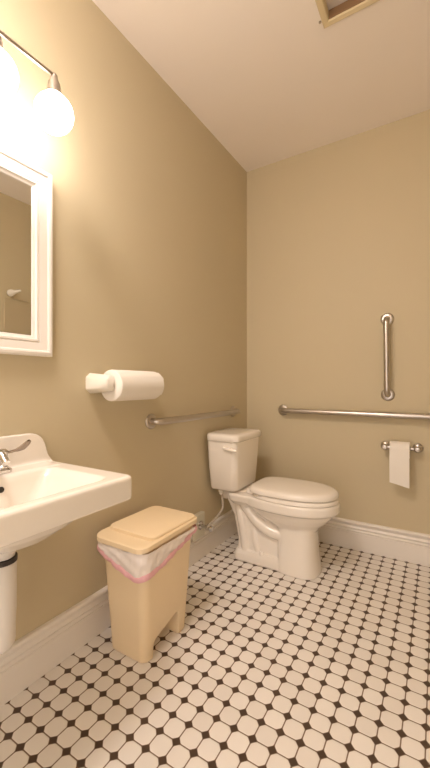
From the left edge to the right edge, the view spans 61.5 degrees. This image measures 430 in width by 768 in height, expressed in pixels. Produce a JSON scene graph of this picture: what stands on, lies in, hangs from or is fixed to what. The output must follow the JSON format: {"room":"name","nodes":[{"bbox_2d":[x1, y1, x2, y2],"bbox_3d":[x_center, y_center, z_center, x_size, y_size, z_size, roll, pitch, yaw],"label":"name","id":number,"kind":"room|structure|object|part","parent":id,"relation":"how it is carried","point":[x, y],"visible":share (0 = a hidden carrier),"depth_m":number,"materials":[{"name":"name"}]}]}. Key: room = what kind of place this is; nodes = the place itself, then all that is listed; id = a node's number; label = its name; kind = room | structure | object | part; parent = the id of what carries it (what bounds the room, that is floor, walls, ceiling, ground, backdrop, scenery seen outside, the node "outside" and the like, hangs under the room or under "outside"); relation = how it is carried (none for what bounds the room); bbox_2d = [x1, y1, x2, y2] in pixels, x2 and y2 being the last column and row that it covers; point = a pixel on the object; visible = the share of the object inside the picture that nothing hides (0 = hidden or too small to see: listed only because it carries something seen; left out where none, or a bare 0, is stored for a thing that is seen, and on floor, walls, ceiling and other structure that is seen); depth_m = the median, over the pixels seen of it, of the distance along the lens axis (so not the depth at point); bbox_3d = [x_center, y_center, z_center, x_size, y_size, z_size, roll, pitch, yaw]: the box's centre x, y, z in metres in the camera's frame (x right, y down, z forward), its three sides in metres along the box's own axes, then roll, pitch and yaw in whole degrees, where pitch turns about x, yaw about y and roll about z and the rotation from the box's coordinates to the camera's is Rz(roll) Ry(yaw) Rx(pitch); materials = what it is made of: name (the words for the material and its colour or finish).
{"room":"public restroom","nodes":[
{"label":"public restroom","id":0,"kind":"room"},
{"bbox_2d":[0,0,246,640],"bbox_3d":[-0.596,-0.277,1.538,0.100,2.740,3.250,0,0,32],"label":"wall","id":1,"kind":"structure","parent":0,"point":[149,207],"depth_m":1.69,"materials":[{"name":"beige paint"}]},
{"bbox_2d":[0,147,51,356],"bbox_3d":[-0.760,-0.446,1.145,0.032,0.686,0.529,0,0,32],"label":"wall mirror","id":2,"kind":"object","parent":1,"relation":"attached to","point":[25,188],"visible":1,"depth_m":1.29,"materials":[{"name":"paint"}]},
{"bbox_3d":[-0.769,-0.446,1.151,0.007,0.537,0.380,0,0,32],"label":"glass","id":3,"kind":"part","parent":2,"relation":"part of","materials":[{"name":"white mirror"}]},
{"bbox_2d":[0,30,73,135],"bbox_3d":[-0.685,-0.968,1.076,0.232,0.249,0.505,0,0,32],"label":"vanity light","id":4,"kind":"object","parent":1,"relation":"attached to","point":[53,112],"visible":1,"depth_m":1.16,"materials":[{"name":"white glass"}]},
{"bbox_2d":[0,36,3,49],"bbox_3d":[-0.639,-0.997,1.048,0.058,0.064,0.058,0,0,32],"label":"socket","id":5,"kind":"object","parent":4,"relation":"attached to","point":[1,44],"depth_m":1.05,"materials":[{"name":"silver metal"}]},
{"bbox_3d":[-0.639,-0.905,1.048,0.123,0.123,0.123,0,0,32],"label":"globe","id":6,"kind":"part","parent":4,"relation":"part of"},
{"bbox_3d":[-0.539,-0.905,1.210,0.123,0.123,0.123,0,0,32],"label":"globe","id":7,"kind":"part","parent":4,"relation":"part of"},
{"bbox_2d":[46,74,61,94],"bbox_3d":[-0.539,-0.997,1.210,0.058,0.064,0.058,0,0,32],"label":"socket","id":8,"kind":"object","parent":4,"relation":"attached to","point":[53,84],"depth_m":1.19,"materials":[{"name":"silver metal"}]},
{"bbox_2d":[0,433,131,553],"bbox_3d":[-0.583,0.324,1.036,0.445,0.295,0.530,0,0,32],"label":"sink","id":9,"kind":"object","parent":1,"relation":"attached to","point":[41,495],"visible":0.98,"depth_m":1.09,"materials":[{"name":"white ceramic"}]},
{"bbox_2d":[0,551,17,653],"bbox_3d":[-0.683,0.631,1.098,0.212,0.334,0.110,0,0,32],"label":"drain pipe","id":10,"kind":"object","parent":9,"relation":"attached to","point":[8,561],"visible":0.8,"depth_m":1.04,"materials":[{"name":"white plastic"}]},
{"bbox_2d":[0,440,30,474],"bbox_3d":[-0.665,0.235,1.087,0.147,0.100,0.266,0,0,32],"label":"faucet","id":11,"kind":"object","parent":9,"relation":"attached to","point":[4,460],"visible":1,"depth_m":1.15,"materials":[{"name":"silver metal"}]},
{"bbox_3d":[-0.680,0.238,1.156,0.034,0.062,0.034,0,0,32],"label":"handle","id":12,"kind":"part","parent":11,"relation":"part of","materials":[{"name":"silver metal"}]},
{"bbox_3d":[-0.659,0.232,1.084,0.134,0.080,0.024,0,0,32],"label":"spout","id":13,"kind":"part","parent":11,"relation":"part of","materials":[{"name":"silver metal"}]},
{"bbox_3d":[-0.650,0.206,1.186,0.019,0.041,0.085,0,0,42],"label":"blade","id":14,"kind":"part","parent":11,"relation":"part of","materials":[{"name":"silver metal"}]},
{"bbox_2d":[0,509,236,706],"bbox_3d":[-0.544,0.998,1.506,0.021,0.190,3.050,0,0,32],"label":"baseboard","id":15,"kind":"structure","parent":1,"relation":"attached to","point":[36,653],"depth_m":1.42,"materials":[{"name":"white paint"}]},
{"bbox_2d":[86,373,163,392],"bbox_3d":[-0.397,-0.004,1.644,0.126,0.087,0.364,0,0,32],"label":"paper towel holder","id":16,"kind":"object","parent":1,"relation":"attached to","point":[95,383],"visible":0.45,"depth_m":1.49,"materials":[{"name":"white plastic"}]},
{"bbox_3d":[-0.481,-0.004,1.508,0.126,0.087,0.044,0,0,32],"label":"arm","id":17,"kind":"part","parent":16,"relation":"part of","materials":[{"name":"white plastic"}]},
{"bbox_2d":[101,370,163,400],"bbox_3d":[-0.367,0.006,1.633,0.135,0.134,0.274,0,0,32],"label":"paper towel roll","id":18,"kind":"object","parent":16,"relation":"on","point":[128,384],"visible":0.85,"depth_m":1.56,"materials":[{"name":"white paper"}]},
{"bbox_2d":[145,406,239,428],"bbox_3d":[-0.071,0.195,2.225,0.072,0.082,0.959,0,0,32],"label":"grab bar","id":19,"kind":"object","parent":1,"relation":"attached to","point":[151,421],"visible":1,"depth_m":2.02,"materials":[{"name":"silver metal"}]},
{"bbox_3d":[-0.070,0.195,2.224,0.069,0.039,0.916,0,0,32],"label":"rail","id":20,"kind":"part","parent":19,"relation":"part of","materials":[{"name":"silver metal"}]},
{"bbox_2d":[191,490,223,541],"bbox_3d":[-0.039,0.804,2.232,0.120,0.268,0.246,0,0,32],"label":"shutoff valve","id":21,"kind":"object","parent":1,"relation":"attached to","point":[201,527],"visible":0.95,"depth_m":2.20,"materials":[{"name":"beige"}]},
{"bbox_3d":[-0.109,0.866,2.204,0.030,0.145,0.125,0,0,32],"label":"wall plate","id":22,"kind":"part","parent":21,"relation":"part of","materials":[{"name":"beige"}]},
{"bbox_2d":[0,532,429,767],"bbox_3d":[0.277,1.143,1.000,2.150,0.100,3.250,0,0,32],"label":"floor","id":23,"kind":"structure","parent":0,"point":[266,668],"depth_m":1.30,"materials":[{"name":"tile"}]},
{"bbox_2d":[97,506,196,662],"bbox_3d":[-0.283,0.845,1.567,0.276,0.496,0.382,0,0,32],"label":"trash can","id":24,"kind":"object","parent":23,"relation":"on","point":[139,612],"visible":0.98,"depth_m":1.46,"materials":[{"name":"beige plastic"}]},
{"bbox_2d":[97,524,196,583],"bbox_3d":[-0.283,0.695,1.570,0.286,0.113,0.384,0,0,32],"label":"liner","id":25,"kind":"object","parent":24,"relation":"on","point":[137,568],"visible":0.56,"depth_m":1.40,"materials":[{"name":"white plastic"}]},
{"bbox_3d":[-0.283,0.618,1.567,0.276,0.042,0.382,0,0,32],"label":"lid","id":26,"kind":"part","parent":24,"relation":"part of","materials":[{"name":"beige plastic"}]},
{"bbox_2d":[207,428,339,579],"bbox_3d":[0.362,0.700,2.216,0.775,0.787,0.389,0,0,32],"label":"toilet","id":27,"kind":"object","parent":23,"relation":"on","point":[278,519],"visible":1,"depth_m":2.14,"materials":[{"name":"white ceramic"}]},
{"bbox_3d":[0.086,0.393,2.173,0.099,0.031,0.028,0,0,32],"label":"flush lever","id":28,"kind":"part","parent":27,"relation":"part of","materials":[{"name":"white plastic"}]},
{"bbox_3d":[0.126,0.510,2.366,0.216,0.318,0.356,0,0,32],"label":"tank","id":29,"kind":"part","parent":27,"relation":"part of","materials":[{"name":"white ceramic"}]},
{"bbox_3d":[0.131,0.330,2.362,0.229,0.047,0.381,0,0,32],"label":"tank lid","id":30,"kind":"part","parent":27,"relation":"part of","materials":[{"name":"white ceramic"}]},
{"bbox_3d":[0.376,0.881,2.217,0.752,0.424,0.366,0,0,32],"label":"bowl","id":31,"kind":"part","parent":27,"relation":"part of","materials":[{"name":"white ceramic"}]},
{"bbox_3d":[0.475,0.622,2.156,0.504,0.044,0.356,0,0,32],"label":"seat lid","id":32,"kind":"part","parent":27,"relation":"part of","materials":[{"name":"white plastic"}]},
{"bbox_3d":[0.480,0.660,2.153,0.494,0.024,0.356,0,0,32],"label":"seat","id":33,"kind":"part","parent":27,"relation":"part of","materials":[{"name":"white plastic"}]},
{"bbox_2d":[92,0,429,171],"bbox_3d":[0.277,-1.687,1.000,2.150,0.080,3.250,0,0,32],"label":"ceiling","id":34,"kind":"structure","parent":0,"point":[271,84],"depth_m":1.86,"materials":[{"name":"paint"}]},
{"bbox_2d":[315,0,379,28],"bbox_3d":[0.651,-1.665,1.264,0.706,0.064,0.528,0,0,32],"label":"ceiling hatch","id":35,"kind":"object","parent":34,"relation":"attached to","point":[331,12],"visible":1,"depth_m":1.59,"materials":[{"name":"beige paint"}]},
{"bbox_3d":[0.658,-1.688,1.260,0.650,0.018,0.488,0,0,32],"label":"panel","id":36,"kind":"part","parent":35,"relation":"part of","materials":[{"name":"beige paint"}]},
{"bbox_2d":[247,110,429,534],"bbox_3d":[1.103,-0.277,2.341,1.950,2.740,0.100,0,0,32],"label":"wall","id":37,"kind":"structure","parent":0,"point":[338,232],"depth_m":2.43,"materials":[{"name":"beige paint"}]},
{"bbox_2d":[278,405,429,419],"bbox_3d":[0.934,0.192,2.344,1.139,0.082,0.072,0,0,32],"label":"grab bar","id":38,"kind":"object","parent":37,"relation":"attached to","point":[283,409],"visible":1,"depth_m":2.33,"materials":[{"name":"silver metal"}]},
{"bbox_2d":[318,517,429,566],"bbox_3d":[1.071,0.998,2.290,1.904,0.190,0.021,0,0,32],"label":"baseboard","id":39,"kind":"structure","parent":37,"relation":"attached to","point":[405,545],"depth_m":2.31,"materials":[{"name":"white paint"}]},
{"bbox_2d":[380,313,394,400],"bbox_3d":[1.074,-0.171,2.258,0.083,0.556,0.072,0,0,32],"label":"grab bar","id":40,"kind":"object","parent":37,"relation":"attached to","point":[387,394],"visible":1,"depth_m":2.23,"materials":[{"name":"silver metal"}]},
{"bbox_3d":[1.073,-0.171,2.257,0.040,0.513,0.069,0,0,32],"label":"rail","id":41,"kind":"part","parent":40,"relation":"part of","materials":[{"name":"silver metal"}]},
{"bbox_2d":[381,441,423,452],"bbox_3d":[1.139,0.389,2.214,0.237,0.058,0.080,0,0,32],"label":"toilet paper holder","id":42,"kind":"object","parent":37,"relation":"attached to","point":[385,445],"visible":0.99,"depth_m":2.20,"materials":[{"name":"silver metal"}]},
{"bbox_3d":[1.063,0.389,2.260,0.058,0.058,0.080,0,0,32],"label":"post","id":43,"kind":"part","parent":42,"relation":"part of","materials":[{"name":"silver metal"}]},
{"bbox_2d":[389,441,409,487],"bbox_3d":[1.123,0.483,2.195,0.106,0.266,0.101,0,0,32],"label":"toilet paper roll","id":44,"kind":"object","parent":42,"relation":"hanging from","point":[399,452],"visible":1,"depth_m":2.16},
{"bbox_3d":[1.215,0.389,2.167,0.058,0.058,0.080,0,0,32],"label":"post","id":45,"kind":"part","parent":42,"relation":"part of","materials":[{"name":"silver metal"}]}
]}

